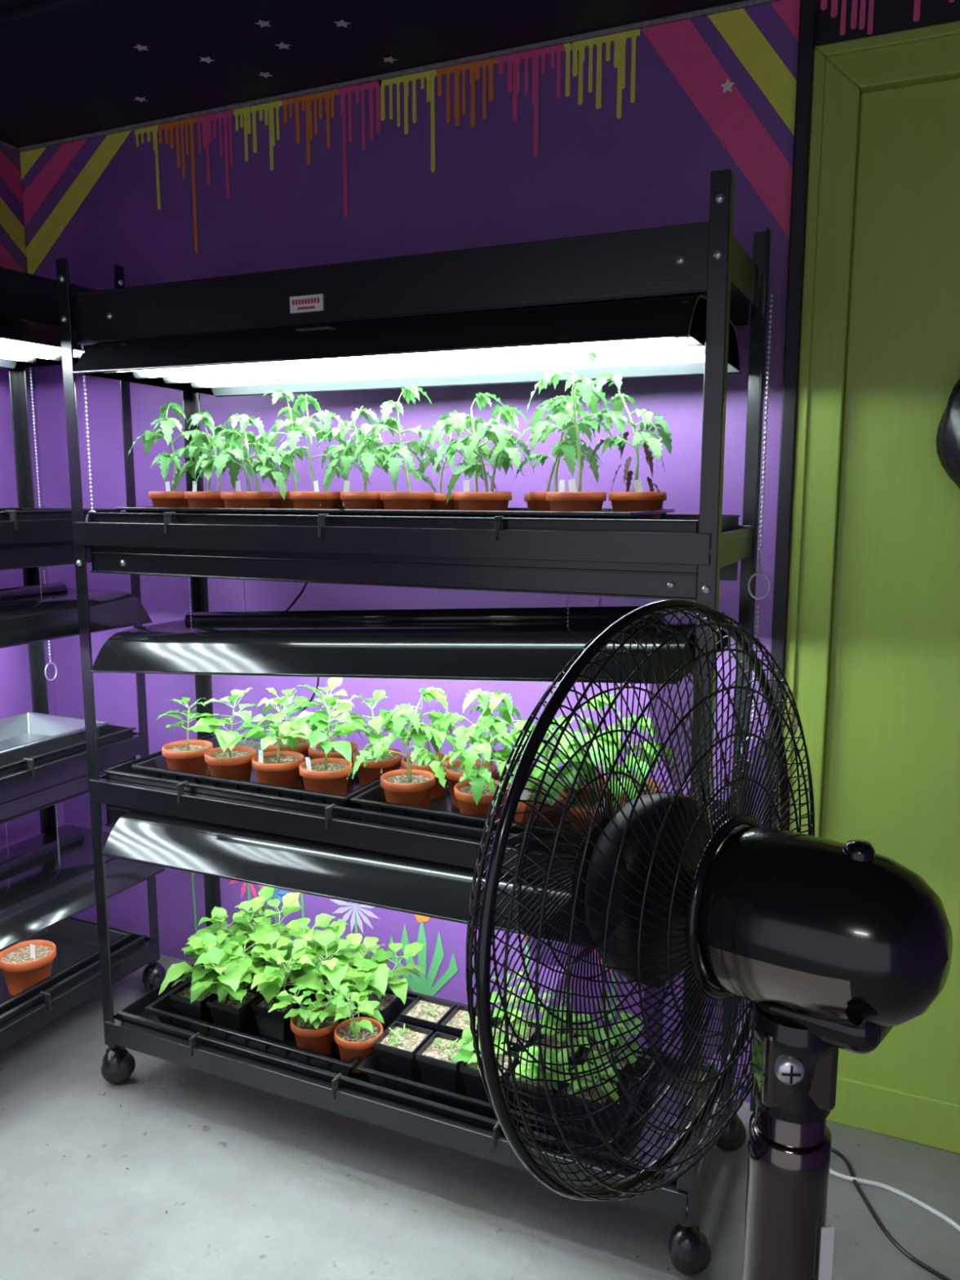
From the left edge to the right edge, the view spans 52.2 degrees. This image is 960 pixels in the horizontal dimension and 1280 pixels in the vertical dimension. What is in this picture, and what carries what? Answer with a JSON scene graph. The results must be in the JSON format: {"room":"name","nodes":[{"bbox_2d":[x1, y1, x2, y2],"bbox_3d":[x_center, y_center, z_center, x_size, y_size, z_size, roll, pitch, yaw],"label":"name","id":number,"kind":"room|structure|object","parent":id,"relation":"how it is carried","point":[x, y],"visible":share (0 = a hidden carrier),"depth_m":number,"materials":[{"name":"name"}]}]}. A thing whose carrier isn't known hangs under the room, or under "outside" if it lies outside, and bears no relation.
{"room":"indoor grow room","nodes":[
{"label":"indoor grow room","id":0,"kind":"room"},
{"bbox_2d":[0,145,64,849],"bbox_3d":[-2.276,0.080,0.904,0.120,2.308,4.500,4,10,24],"label":"wall","id":1,"kind":"structure","parent":0,"point":[15,696],"depth_m":2.81,"materials":[{"name":"purple paint"}]},
{"bbox_2d":[0,0,746,147],"bbox_3d":[-0.112,-0.966,-0.151,5.000,0.080,4.900,4,10,24],"label":"ceiling","id":2,"kind":"structure","parent":0,"point":[80,73],"depth_m":2.09,"materials":[{"name":"paint"}]},
{"bbox_2d":[132,19,734,102],"bbox_3d":[-0.168,-1.081,1.403,2.233,0.158,1.515,4,10,24],"label":"decals","id":3,"kind":"object","parent":2,"relation":"attached to","point":[727,86],"visible":1,"depth_m":2.09,"materials":[{"name":"beige"}]},
{"bbox_2d":[0,0,955,1019],"bbox_3d":[-0.251,0.204,0.062,4.266,2.278,4.351,4,10,24],"label":"mural","id":4,"kind":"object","parent":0,"point":[680,45],"depth_m":2.12,"materials":[{"name":"paint"}]},
{"bbox_2d":[0,0,782,152],"bbox_3d":[-0.143,-0.907,-0.239,4.576,0.010,4.500,4,10,24],"label":"trim","id":5,"kind":"structure","parent":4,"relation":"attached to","point":[748,3],"depth_m":2.19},
{"bbox_2d":[0,954,959,1279],"bbox_3d":[-0.112,1.394,0.210,5.000,0.080,4.900,4,10,24],"label":"floor","id":6,"kind":"structure","parent":0,"point":[260,1184],"depth_m":1.92,"materials":[{"name":"paint"}]},
{"bbox_2d":[0,264,166,1052],"bbox_3d":[-1.316,0.109,2.018,0.479,1.915,1.430,4,10,24],"label":"shelving rack","id":7,"kind":"object","parent":6,"relation":"on","point":[47,878],"visible":0.71,"depth_m":2.36,"materials":[{"name":"black metal"}]},
{"bbox_2d":[0,711,108,766],"bbox_3d":[-1.228,0.274,2.317,0.290,0.055,0.640,4,10,24],"label":"tray","id":8,"kind":"object","parent":7,"relation":"on","point":[27,735],"visible":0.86,"depth_m":2.56,"materials":[{"name":"grey metal"}]},
{"bbox_2d":[0,918,132,1015],"bbox_3d":[-1.198,0.842,2.457,0.320,0.045,0.560,4,10,24],"label":"tray","id":9,"kind":"object","parent":7,"relation":"on","point":[76,942],"visible":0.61,"depth_m":2.61,"materials":[{"name":"black plastic"}]},
{"bbox_2d":[0,939,56,995],"bbox_3d":[-1.119,0.806,2.426,0.132,0.117,0.132,4,10,24],"label":"pot","id":10,"kind":"object","parent":9,"relation":"in","point":[24,965],"visible":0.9,"depth_m":2.40,"materials":[{"name":"ceramic"}]},
{"bbox_2d":[55,168,773,1275],"bbox_3d":[-0.179,0.146,2.020,1.430,1.840,0.479,4,10,24],"label":"shelving rack","id":11,"kind":"object","parent":6,"relation":"on","point":[667,301],"visible":0.77,"depth_m":1.83,"materials":[{"name":"black metal"}]},
{"bbox_2d":[116,506,356,515],"bbox_3d":[-0.459,-0.264,2.111,0.560,0.045,0.300,4,10,24],"label":"tray","id":12,"kind":"object","parent":11,"relation":"on","point":[150,509],"visible":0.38,"depth_m":1.97,"materials":[{"name":"black plastic"}]},
{"bbox_2d":[128,401,217,507],"bbox_3d":[-0.690,-0.397,2.193,0.184,0.275,0.183,-4,10,-25],"label":"seedling","id":13,"kind":"object","parent":12,"relation":"in","point":[167,499],"visible":0.78,"depth_m":2.16,"materials":[{"name":"plant"}]},
{"bbox_2d":[170,410,244,491],"bbox_3d":[-0.604,-0.401,2.279,0.164,0.258,0.178,2,9,10],"label":"seedling","id":14,"kind":"object","parent":12,"relation":"in","point":[217,428],"visible":0.24,"depth_m":2.27,"materials":[{"name":"plant"}]},
{"bbox_2d":[163,413,253,507],"bbox_3d":[-0.591,-0.367,2.114,0.175,0.239,0.194,-1,9,-4],"label":"seedling","id":15,"kind":"object","parent":12,"relation":"in","point":[207,499],"visible":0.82,"depth_m":2.10,"materials":[{"name":"plant"}]},
{"bbox_2d":[195,416,301,508],"bbox_3d":[-0.499,-0.353,2.066,0.197,0.228,0.240,-5,10,-29],"label":"seedling","id":16,"kind":"object","parent":12,"relation":"in","point":[238,499],"visible":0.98,"depth_m":2.04,"materials":[{"name":"plant"}]},
{"bbox_2d":[212,413,291,508],"bbox_3d":[-0.518,-0.391,2.238,0.171,0.249,0.185,4,10,24],"label":"seedling","id":17,"kind":"object","parent":12,"relation":"in","point":[234,419],"visible":0.25,"depth_m":2.20,"materials":[{"name":"plant"}]},
{"bbox_2d":[240,388,328,508],"bbox_3d":[-0.425,-0.395,2.127,0.183,0.292,0.206,-2,9,-15],"label":"seedling","id":18,"kind":"object","parent":12,"relation":"in","point":[291,414],"visible":0.59,"depth_m":2.12,"materials":[{"name":"plant"}]},
{"bbox_2d":[260,394,370,509],"bbox_3d":[-0.350,-0.371,2.028,0.200,0.274,0.194,-6,11,-35],"label":"seedling","id":19,"kind":"object","parent":12,"relation":"in","point":[318,500],"visible":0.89,"depth_m":1.99,"materials":[{"name":"plant"}]},
{"bbox_2d":[321,420,398,509],"bbox_3d":[-0.264,-0.357,2.106,0.171,0.223,0.143,0,9,-1],"label":"seedling","id":20,"kind":"object","parent":12,"relation":"in","point":[336,470],"visible":0.25,"depth_m":2.07,"materials":[{"name":"plant"}]},
{"bbox_2d":[314,405,425,508],"bbox_3d":[-0.236,-0.351,1.999,0.200,0.244,0.195,6,10,34],"label":"seedling","id":21,"kind":"object","parent":12,"relation":"in","point":[351,500],"visible":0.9,"depth_m":1.96,"materials":[{"name":"plant"}]},
{"bbox_2d":[342,422,436,493],"bbox_3d":[-0.203,-0.357,2.089,0.164,0.229,0.184,-5,10,-27],"label":"seedling","id":22,"kind":"object","parent":12,"relation":"in","point":[418,474],"visible":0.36,"depth_m":2.06,"materials":[{"name":"plant"}]},
{"bbox_2d":[131,736,402,808],"bbox_3d":[-0.459,0.298,2.196,0.560,0.045,0.300,4,10,24],"label":"tray","id":23,"kind":"object","parent":11,"relation":"on","point":[157,766],"visible":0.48,"depth_m":2.09,"materials":[{"name":"black plastic"}]},
{"bbox_2d":[153,697,213,774],"bbox_3d":[-0.668,0.217,2.202,0.134,0.194,0.123,8,12,41],"label":"seedling","id":24,"kind":"object","parent":23,"relation":"in","point":[188,755],"visible":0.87,"depth_m":2.18,"materials":[{"name":"ceramic"}]},
{"bbox_2d":[187,687,266,781],"bbox_3d":[-0.546,0.214,2.128,0.166,0.223,0.177,-6,10,-32],"label":"seedling","id":25,"kind":"object","parent":23,"relation":"in","point":[229,760],"visible":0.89,"depth_m":2.12,"materials":[{"name":"plant"}]},
{"bbox_2d":[240,695,312,788],"bbox_3d":[-0.446,0.221,2.101,0.173,0.217,0.139,-2,9,-13],"label":"seedling","id":26,"kind":"object","parent":23,"relation":"in","point":[279,768],"visible":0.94,"depth_m":2.08,"materials":[{"name":"plant"}]},
{"bbox_2d":[257,688,329,777],"bbox_3d":[-0.438,0.209,2.240,0.173,0.199,0.185,4,10,24],"label":"seedling","id":27,"kind":"object","parent":23,"relation":"in","point":[301,747],"visible":0.46,"depth_m":2.23,"materials":[{"name":"plant"}]},
{"bbox_2d":[282,686,371,795],"bbox_3d":[-0.308,0.216,2.036,0.168,0.247,0.149,-5,10,-32],"label":"seedling","id":28,"kind":"object","parent":23,"relation":"in","point":[326,775],"visible":0.96,"depth_m":2.02,"materials":[{"name":"plant"}]},
{"bbox_2d":[287,677,374,782],"bbox_3d":[-0.339,0.201,2.192,0.171,0.230,0.188,4,10,24],"label":"seedling","id":29,"kind":"object","parent":23,"relation":"in","point":[316,752],"visible":0.52,"depth_m":2.17,"materials":[{"name":"plant"}]},
{"bbox_2d":[342,689,410,786],"bbox_3d":[-0.219,0.219,2.126,0.174,0.213,0.168,4,10,24],"label":"seedling","id":30,"kind":"object","parent":23,"relation":"in","point":[373,770],"visible":0.65,"depth_m":2.09,"materials":[{"name":"plant"}]},
{"bbox_2d":[144,973,415,1076],"bbox_3d":[-0.459,0.868,2.284,0.560,0.045,0.300,4,10,24],"label":"tray","id":31,"kind":"object","parent":11,"relation":"on","point":[163,1007],"visible":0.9,"depth_m":2.18,"materials":[{"name":"black plastic"}]},
{"bbox_2d":[158,929,247,1022],"bbox_3d":[-0.627,0.787,2.286,0.192,0.196,0.189,4,10,24],"label":"basil plant","id":32,"kind":"object","parent":31,"relation":"in","point":[198,1009],"visible":0.38,"depth_m":2.26,"materials":[{"name":"green plant"}]},
{"bbox_2d":[184,932,271,1032],"bbox_3d":[-0.556,0.775,2.240,0.215,0.233,0.224,-3,9,-19],"label":"basil plant","id":33,"kind":"object","parent":31,"relation":"in","point":[236,1013],"visible":0.94,"depth_m":2.21,"materials":[{"name":"green plant"}]},
{"bbox_2d":[186,906,293,988],"bbox_3d":[-0.596,0.757,2.415,0.238,0.216,0.178,-6,11,-35],"label":"basil plant","id":34,"kind":"object","parent":31,"relation":"in","point":[218,914],"visible":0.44,"depth_m":2.40,"materials":[{"name":"green plant"}]},
{"bbox_2d":[220,885,311,989],"bbox_3d":[-0.505,0.742,2.336,0.222,0.270,0.203,4,10,24],"label":"basil plant","id":35,"kind":"object","parent":31,"relation":"in","point":[291,903],"visible":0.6,"depth_m":2.34,"materials":[{"name":"green plant"}]},
{"bbox_2d":[242,929,327,1040],"bbox_3d":[-0.449,0.788,2.221,0.170,0.213,0.210,-4,10,-25],"label":"basil plant","id":36,"kind":"object","parent":31,"relation":"in","point":[269,979],"visible":0.94,"depth_m":2.20,"materials":[{"name":"green plant"}]},
{"bbox_2d":[268,982,347,1055],"bbox_3d":[-0.363,0.828,2.124,0.134,0.165,0.168,4,10,24],"label":"basil plant","id":37,"kind":"object","parent":31,"relation":"in","point":[313,1027],"visible":0.91,"depth_m":2.12,"materials":[{"name":"green plant"}]},
{"bbox_2d":[262,913,359,1007],"bbox_3d":[-0.383,0.762,2.320,0.215,0.236,0.246,4,10,24],"label":"basil plant","id":38,"kind":"object","parent":31,"relation":"in","point":[322,920],"visible":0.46,"depth_m":2.29,"materials":[{"name":"green plant"}]},
{"bbox_2d":[292,920,385,1023],"bbox_3d":[-0.329,0.776,2.269,0.240,0.222,0.236,4,10,24],"label":"basil plant","id":39,"kind":"object","parent":31,"relation":"in","point":[335,973],"visible":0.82,"depth_m":2.23,"materials":[{"name":"green plant"}]},
{"bbox_2d":[328,972,384,1072],"bbox_3d":[-0.271,0.820,2.121,0.112,0.182,0.178,-3,9,-17],"label":"basil plant","id":40,"kind":"object","parent":31,"relation":"in","point":[355,1037],"visible":0.95,"depth_m":2.08,"materials":[{"name":"green plant"}]},
{"bbox_2d":[322,933,429,1029],"bbox_3d":[-0.248,0.789,2.245,0.219,0.204,0.212,4,10,24],"label":"basil plant","id":41,"kind":"object","parent":31,"relation":"in","point":[380,975],"visible":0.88,"depth_m":2.23,"materials":[{"name":"green plant"}]},
{"bbox_2d":[355,1018,551,1135],"bbox_3d":[0.059,0.904,2.048,0.560,0.045,0.300,4,10,24],"label":"tray","id":42,"kind":"object","parent":11,"relation":"on","point":[370,1066],"visible":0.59,"depth_m":1.97,"materials":[{"name":"black plastic"}]},
{"bbox_2d":[373,1021,433,1080],"bbox_3d":[-0.161,0.874,2.068,0.092,0.091,0.092,4,10,24],"label":"sprout","id":43,"kind":"object","parent":42,"relation":"in","point":[397,1047],"visible":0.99,"depth_m":2.04,"materials":[{"name":"black plastic"}]},
{"bbox_2d":[400,995,455,1034],"bbox_3d":[-0.115,0.857,2.178,0.092,0.091,0.092,4,10,24],"label":"sprout","id":44,"kind":"object","parent":42,"relation":"in","point":[425,1012],"visible":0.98,"depth_m":2.17,"materials":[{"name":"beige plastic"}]},
{"bbox_2d":[415,1031,466,1093],"bbox_3d":[-0.070,0.879,2.027,0.092,0.093,0.092,4,10,24],"label":"sprout","id":45,"kind":"object","parent":42,"relation":"in","point":[435,1058],"visible":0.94,"depth_m":2.00,"materials":[{"name":"black plastic"}]},
{"bbox_2d":[440,1004,495,1038],"bbox_3d":[-0.024,0.863,2.137,0.092,0.091,0.092,4,10,24],"label":"sprout","id":46,"kind":"object","parent":42,"relation":"in","point":[458,1020],"visible":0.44,"depth_m":2.13,"materials":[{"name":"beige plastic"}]},
{"bbox_2d":[452,1026,519,1101],"bbox_3d":[0.010,0.854,1.975,0.131,0.158,0.144,4,10,24],"label":"sprout","id":47,"kind":"object","parent":42,"relation":"in","point":[474,1086],"visible":0.33,"depth_m":1.96,"materials":[{"name":"green plant"}]},
{"bbox_2d":[490,971,549,1066],"bbox_3d":[0.076,0.815,2.092,0.136,0.199,0.159,-1,9,-4],"label":"sprout","id":48,"kind":"object","parent":42,"relation":"in","point":[494,993],"visible":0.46,"depth_m":2.08,"materials":[{"name":"green plant"}]},
{"bbox_2d":[509,1045,540,1115],"bbox_3d":[0.124,0.864,1.915,0.134,0.156,0.126,4,10,24],"label":"sprout","id":49,"kind":"object","parent":42,"relation":"in","point":[531,1100],"visible":0.09,"depth_m":1.91,"materials":[{"name":"green plant"}]},
{"bbox_2d":[533,994,551,1047],"bbox_3d":[0.179,0.830,2.036,0.157,0.187,0.156,4,10,24],"label":"sprout","id":50,"kind":"object","parent":42,"relation":"in","point":[549,995],"visible":0.02,"depth_m":2.05,"materials":[{"name":"green plant"}]},
{"bbox_2d":[350,771,664,834],"bbox_3d":[0.059,0.334,1.961,0.560,0.045,0.300,4,10,24],"label":"tray","id":51,"kind":"object","parent":11,"relation":"on","point":[442,809],"visible":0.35,"depth_m":1.91,"materials":[{"name":"black plastic"}]},
{"bbox_2d":[346,687,461,808],"bbox_3d":[-0.143,0.229,1.930,0.218,0.254,0.201,-7,11,-37],"label":"seedling","id":52,"kind":"object","parent":51,"relation":"in","point":[408,787],"visible":1,"depth_m":1.93,"materials":[{"name":"plant"}]},
{"bbox_2d":[378,686,458,799],"bbox_3d":[-0.130,0.213,2.076,0.201,0.240,0.186,-5,10,-31],"label":"seedling","id":53,"kind":"object","parent":51,"relation":"in","point":[437,791],"visible":0.46,"depth_m":2.06,"materials":[{"name":"plant"}]},
{"bbox_2d":[428,688,512,807],"bbox_3d":[-0.015,0.218,2.007,0.193,0.252,0.191,4,10,24],"label":"seedling","id":54,"kind":"object","parent":51,"relation":"in","point":[453,775],"visible":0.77,"depth_m":1.99,"materials":[{"name":"plant"}]},
{"bbox_2d":[433,721,537,818],"bbox_3d":[0.031,0.261,1.882,0.215,0.205,0.179,6,11,36],"label":"seedling","id":55,"kind":"object","parent":51,"relation":"in","point":[474,795],"visible":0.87,"depth_m":1.86,"materials":[{"name":"plant"}]},
{"bbox_2d":[469,690,562,786],"bbox_3d":[0.084,0.220,1.990,0.200,0.253,0.186,-4,10,-26],"label":"seedling","id":56,"kind":"object","parent":51,"relation":"in","point":[507,709],"visible":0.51,"depth_m":1.95,"materials":[{"name":"plant"}]},
{"bbox_2d":[493,718,587,822],"bbox_3d":[0.130,0.259,1.817,0.203,0.229,0.225,1,9,7],"label":"seedling","id":57,"kind":"object","parent":51,"relation":"in","point":[526,793],"visible":0.23,"depth_m":1.80,"materials":[{"name":"plant"}]},
{"bbox_2d":[531,728,639,813],"bbox_3d":[0.192,0.270,1.797,0.242,0.212,0.199,4,10,24],"label":"seedling","id":58,"kind":"object","parent":51,"relation":"in","point":[563,742],"visible":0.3,"depth_m":1.77,"materials":[{"name":"plant"}]},
{"bbox_2d":[544,694,631,779],"bbox_3d":[0.187,0.231,1.921,0.191,0.251,0.216,4,10,24],"label":"seedling","id":59,"kind":"object","parent":51,"relation":"in","point":[559,720],"visible":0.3,"depth_m":1.90,"materials":[{"name":"plant"}]},
{"bbox_2d":[584,693,661,803],"bbox_3d":[0.296,0.231,1.918,0.197,0.253,0.203,4,10,24],"label":"seedling","id":60,"kind":"object","parent":51,"relation":"in","point":[624,719],"visible":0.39,"depth_m":1.90,"materials":[{"name":"plant"}]},
{"bbox_2d":[344,507,675,519],"bbox_3d":[0.059,-0.228,1.875,0.560,0.045,0.300,4,10,24],"label":"tray","id":61,"kind":"object","parent":11,"relation":"on","point":[606,513],"visible":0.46,"depth_m":1.74,"materials":[{"name":"black plastic"}]},
{"bbox_2d":[342,382,449,510],"bbox_3d":[-0.151,-0.366,1.945,0.187,0.289,0.218,8,12,43],"label":"seedling","id":62,"kind":"object","parent":61,"relation":"in","point":[406,500],"visible":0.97,"depth_m":1.91,"materials":[{"name":"plant"}]},
{"bbox_2d":[414,413,496,510],"bbox_3d":[-0.067,-0.356,2.054,0.145,0.236,0.184,-4,10,-26],"label":"seedling","id":63,"kind":"object","parent":61,"relation":"in","point":[439,503],"visible":0.3,"depth_m":2.00,"materials":[{"name":"plant"}]},
{"bbox_2d":[423,392,534,511],"bbox_3d":[0.001,-0.334,1.835,0.202,0.260,0.203,-2,9,-14],"label":"seedling","id":64,"kind":"object","parent":61,"relation":"in","point":[491,500],"visible":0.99,"depth_m":1.81,"materials":[{"name":"plant"}]},
{"bbox_2d":[444,404,530,510],"bbox_3d":[0.009,-0.347,1.960,0.171,0.247,0.196,4,10,24],"label":"seedling","id":65,"kind":"object","parent":61,"relation":"in","point":[485,450],"visible":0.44,"depth_m":1.95,"materials":[{"name":"plant"}]},
{"bbox_2d":[515,395,595,511],"bbox_3d":[0.157,-0.345,1.906,0.144,0.259,0.165,-2,9,-11],"label":"seedling","id":66,"kind":"object","parent":61,"relation":"in","point":[541,458],"visible":0.42,"depth_m":1.92,"materials":[{"name":"plant"}]},
{"bbox_2d":[513,383,617,511],"bbox_3d":[0.170,-0.343,1.848,0.178,0.273,0.191,4,10,24],"label":"seedling","id":67,"kind":"object","parent":61,"relation":"in","point":[569,447],"visible":0.49,"depth_m":1.83,"materials":[{"name":"plant"}]},
{"bbox_2d":[526,349,648,511],"bbox_3d":[0.155,-0.354,1.725,0.206,0.332,0.212,-8,12,-42],"label":"seedling","id":68,"kind":"object","parent":61,"relation":"in","point":[579,500],"visible":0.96,"depth_m":1.72,"materials":[{"name":"plant"}]},
{"bbox_2d":[584,371,672,519],"bbox_3d":[0.273,-0.350,1.833,0.188,0.292,0.205,4,10,24],"label":"seedling","id":69,"kind":"object","parent":61,"relation":"in","point":[637,500],"visible":0.89,"depth_m":1.80,"materials":[{"name":"plant"}]},
{"bbox_2d":[465,599,952,1279],"bbox_3d":[0.218,0.621,0.725,0.400,1.294,0.445,4,10,24],"label":"pedestal fan","id":70,"kind":"object","parent":6,"relation":"on","point":[668,929],"visible":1,"depth_m":0.63,"materials":[{"name":"black metal"}]},
{"bbox_2d":[831,1146,951,1279],"bbox_3d":[0.817,1.107,1.794,0.107,0.008,0.765,-4,10,-26],"label":"extension cord","id":71,"kind":"object","parent":6,"relation":"on","point":[842,1156],"visible":0.77,"depth_m":1.83,"materials":[{"name":"black plastic"}]},
{"bbox_2d":[829,1168,959,1231],"bbox_3d":[0.953,1.105,1.807,0.818,0.009,0.123,6,11,35],"label":"extension cord","id":72,"kind":"object","parent":6,"relation":"on","point":[833,1172],"visible":0.67,"depth_m":1.92,"materials":[{"name":"white plastic"}]},
{"bbox_2d":[20,0,959,1102],"bbox_3d":[0.812,-0.090,2.014,4.800,2.308,0.120,4,10,24],"label":"wall","id":73,"kind":"structure","parent":0,"point":[593,171],"depth_m":2.32,"materials":[{"name":"purple paint"}]},
{"bbox_2d":[750,0,817,1111],"bbox_3d":[0.621,-0.086,2.020,0.028,2.298,0.030,4,10,24],"label":"trim","id":74,"kind":"structure","parent":73,"relation":"attached to","point":[808,8],"depth_m":1.93,"materials":[{"name":"black"}]},
{"bbox_2d":[777,20,959,837],"bbox_3d":[1.347,0.003,1.768,1.512,2.200,0.140,4,10,24],"label":"trim","id":75,"kind":"structure","parent":73,"relation":"attached to","point":[842,71],"depth_m":1.92,"materials":[{"name":"green paint"}]},
{"bbox_2d":[820,77,959,1154],"bbox_3d":[1.340,0.047,1.758,1.342,2.115,0.056,4,10,24],"label":"door","id":76,"kind":"structure","parent":73,"relation":"in","point":[891,779],"depth_m":1.95,"materials":[{"name":"green paint"}]},
{"bbox_2d":[936,377,959,488],"bbox_3d":[0.970,-0.435,1.765,0.260,0.403,0.124,4,10,24],"label":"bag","id":77,"kind":"object","parent":76,"relation":"hanging from","point":[948,437],"visible":1,"depth_m":1.80,"materials":[{"name":"black plastic"}]},
{"bbox_3d":[1.981,0.376,-1.031,0.100,2.308,4.500,4,10,24],"label":"wall","id":78,"kind":"structure","parent":0,"visible":0},
{"bbox_2d":[0,0,124,34],"bbox_3d":[0.598,-1.133,1.263,4.500,0.018,0.040,4,10,24],"label":"trim","id":79,"kind":"structure","parent":78,"relation":"attached to","point":[46,11],"depth_m":1.91,"materials":[{"name":"paint"}]}
]}

